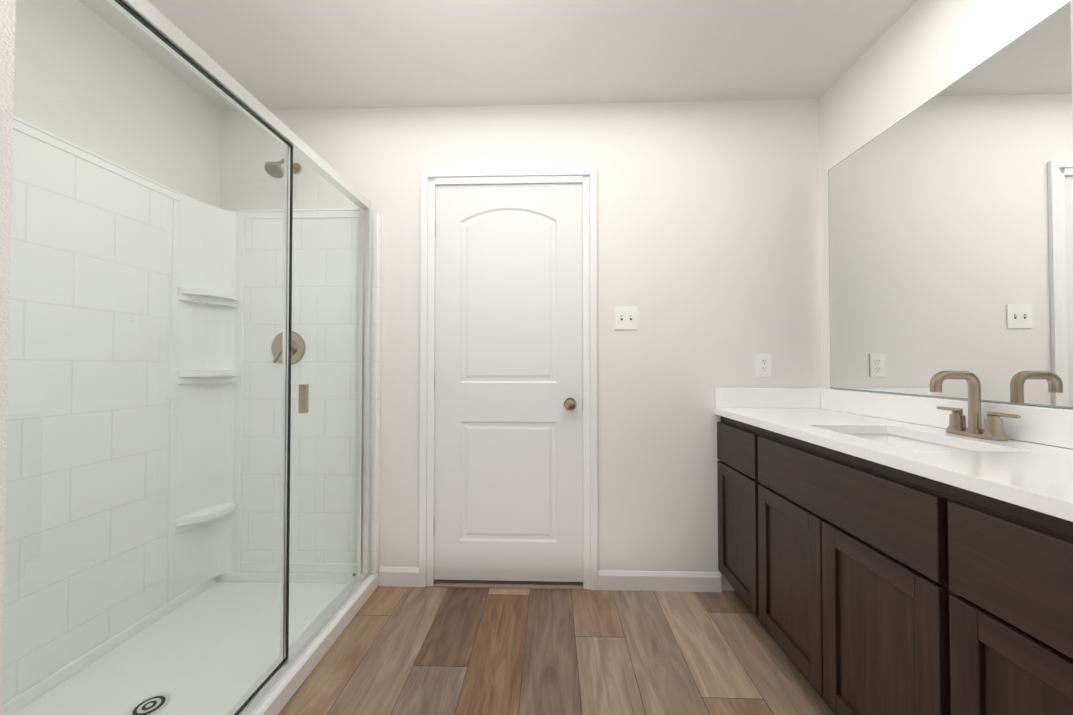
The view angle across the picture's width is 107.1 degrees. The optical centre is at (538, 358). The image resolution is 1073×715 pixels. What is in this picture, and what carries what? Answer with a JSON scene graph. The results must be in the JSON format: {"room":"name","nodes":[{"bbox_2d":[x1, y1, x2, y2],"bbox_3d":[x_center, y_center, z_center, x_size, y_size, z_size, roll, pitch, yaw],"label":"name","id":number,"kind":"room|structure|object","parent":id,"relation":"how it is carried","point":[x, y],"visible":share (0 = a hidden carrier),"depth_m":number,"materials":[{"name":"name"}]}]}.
{"room":"bathroom","nodes":[
{"label":"bathroom","id":0,"kind":"room"},
{"bbox_2d":[13,0,221,207],"bbox_3d":[-1.755,-0.086,1.299,0.120,2.463,1.787,0,-1,2],"label":"wall","id":1,"kind":"structure","parent":0,"point":[190,107],"depth_m":1.56,"materials":[{"name":"white paint"}]},
{"bbox_2d":[78,0,917,110],"bbox_3d":[-0.170,-1.351,0.781,3.322,0.050,2.760,0,-1,2],"label":"ceiling","id":2,"kind":"structure","parent":0,"point":[299,54],"depth_m":1.67,"materials":[{"name":"white paint"}]},
{"bbox_2d":[220,99,821,590],"bbox_3d":[-0.128,-0.075,2.082,3.082,2.463,0.120,0,-1,2],"label":"wall","id":3,"kind":"structure","parent":0,"point":[708,239],"depth_m":2.00,"materials":[{"name":"white paint"}]},
{"bbox_2d":[434,183,582,581],"bbox_3d":[-0.156,0.113,2.004,0.772,2.025,0.109,0,-1,2],"label":"door","id":4,"kind":"structure","parent":3,"relation":"in","point":[508,435],"depth_m":2.02,"materials":[{"name":"white wood"}]},
{"bbox_2d":[419,167,597,589],"bbox_3d":[-0.151,0.094,2.071,0.902,2.125,0.138,0,-1,2],"label":"door frame","id":5,"kind":"structure","parent":3,"relation":"attached to","point":[427,358],"depth_m":2.01,"materials":[{"name":"white wood"}]},
{"bbox_2d":[379,567,721,591],"bbox_3d":[0.049,1.109,1.992,1.719,0.092,0.013,0,-1,2],"label":"baseboard","id":6,"kind":"structure","parent":3,"relation":"attached to","point":[676,581],"depth_m":1.97,"materials":[{"name":"white wood"}]},
{"bbox_2d":[615,306,637,329],"bbox_3d":[0.444,-0.207,1.996,0.116,0.118,0.018,0,-1,2],"label":"switch plate","id":7,"kind":"object","parent":3,"relation":"attached to","point":[626,317],"visible":1,"depth_m":2.00,"materials":[{"name":"white plastic"}]},
{"bbox_2d":[756,354,770,376],"bbox_3d":[1.126,0.032,1.976,0.070,0.115,0.009,0,-1,2],"label":"electrical outlet plate","id":8,"kind":"object","parent":3,"relation":"attached to","point":[763,365],"visible":1,"depth_m":1.97,"materials":[{"name":"white plastic"}]},
{"bbox_2d":[0,0,1072,714],"bbox_3d":[-0.180,-0.100,0.426,3.082,2.463,0.140,0,-1,2],"label":"wall","id":9,"kind":"structure","parent":0,"point":[6,70],"depth_m":0.51,"materials":[{"name":"white paint"}]},
{"bbox_2d":[278,586,835,714],"bbox_3d":[-0.172,1.161,0.684,3.322,0.050,2.640,0,-1,2],"label":"floor","id":10,"kind":"structure","parent":0,"point":[394,650],"depth_m":1.52,"materials":[{"name":"brown wood"}]},
{"bbox_2d":[1,115,380,714],"bbox_3d":[-1.264,0.186,1.289,0.856,1.917,1.521,0,-1,2],"label":"shower surround","id":11,"kind":"object","parent":10,"relation":"on","point":[276,698],"visible":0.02,"depth_m":1.64,"materials":[{"name":"white tile"}]},
{"bbox_2d":[1,0,371,714],"bbox_3d":[-0.889,0.134,1.276,0.050,1.869,1.433,0,-1,2],"label":"glass shower enclosure","id":12,"kind":"object","parent":11,"relation":"on","point":[151,20],"visible":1,"depth_m":1.27,"materials":[{"name":"clear glass"}]},
{"bbox_2d":[264,158,304,364],"bbox_3d":[-1.269,-0.496,1.962,0.176,1.058,0.201,0,-1,2],"label":"shower fixtures","id":13,"kind":"object","parent":11,"relation":"attached to","point":[277,168],"depth_m":2.00,"materials":[{"name":"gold metal"}]},
{"bbox_2d":[432,579,583,589],"bbox_3d":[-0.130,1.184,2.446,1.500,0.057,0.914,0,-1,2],"label":"threshold","id":14,"kind":"object","parent":10,"relation":"on","point":[510,584],"visible":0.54,"depth_m":2.02,"materials":[{"name":"brown wood"}]},
{"bbox_2d":[714,388,1072,714],"bbox_3d":[1.119,0.639,1.208,0.532,1.010,1.521,0,-1,2],"label":"bathroom vanity","id":15,"kind":"object","parent":10,"relation":"on","point":[886,554],"visible":1,"depth_m":1.01,"materials":[{"name":"brown wood"}]},
{"bbox_2d":[930,371,1020,440],"bbox_3d":[1.265,0.134,1.196,0.150,0.196,0.226,0,-1,2],"label":"faucet","id":16,"kind":"object","parent":15,"relation":"on","point":[993,427],"visible":1,"depth_m":1.19,"materials":[{"name":"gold metal"}]},
{"bbox_2d":[819,0,1072,409],"bbox_3d":[1.446,-0.088,1.198,0.120,2.463,1.787,0,-1,2],"label":"wall","id":17,"kind":"structure","parent":0,"point":[917,54],"depth_m":1.50,"materials":[{"name":"white paint"}]},
{"bbox_2d":[828,1,1072,407],"bbox_3d":[1.380,-0.395,1.184,0.006,1.051,1.445,0,-1,2],"label":"mirror","id":18,"kind":"object","parent":17,"relation":"attached to","point":[951,227],"visible":1,"depth_m":1.27,"materials":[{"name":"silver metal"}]}
]}

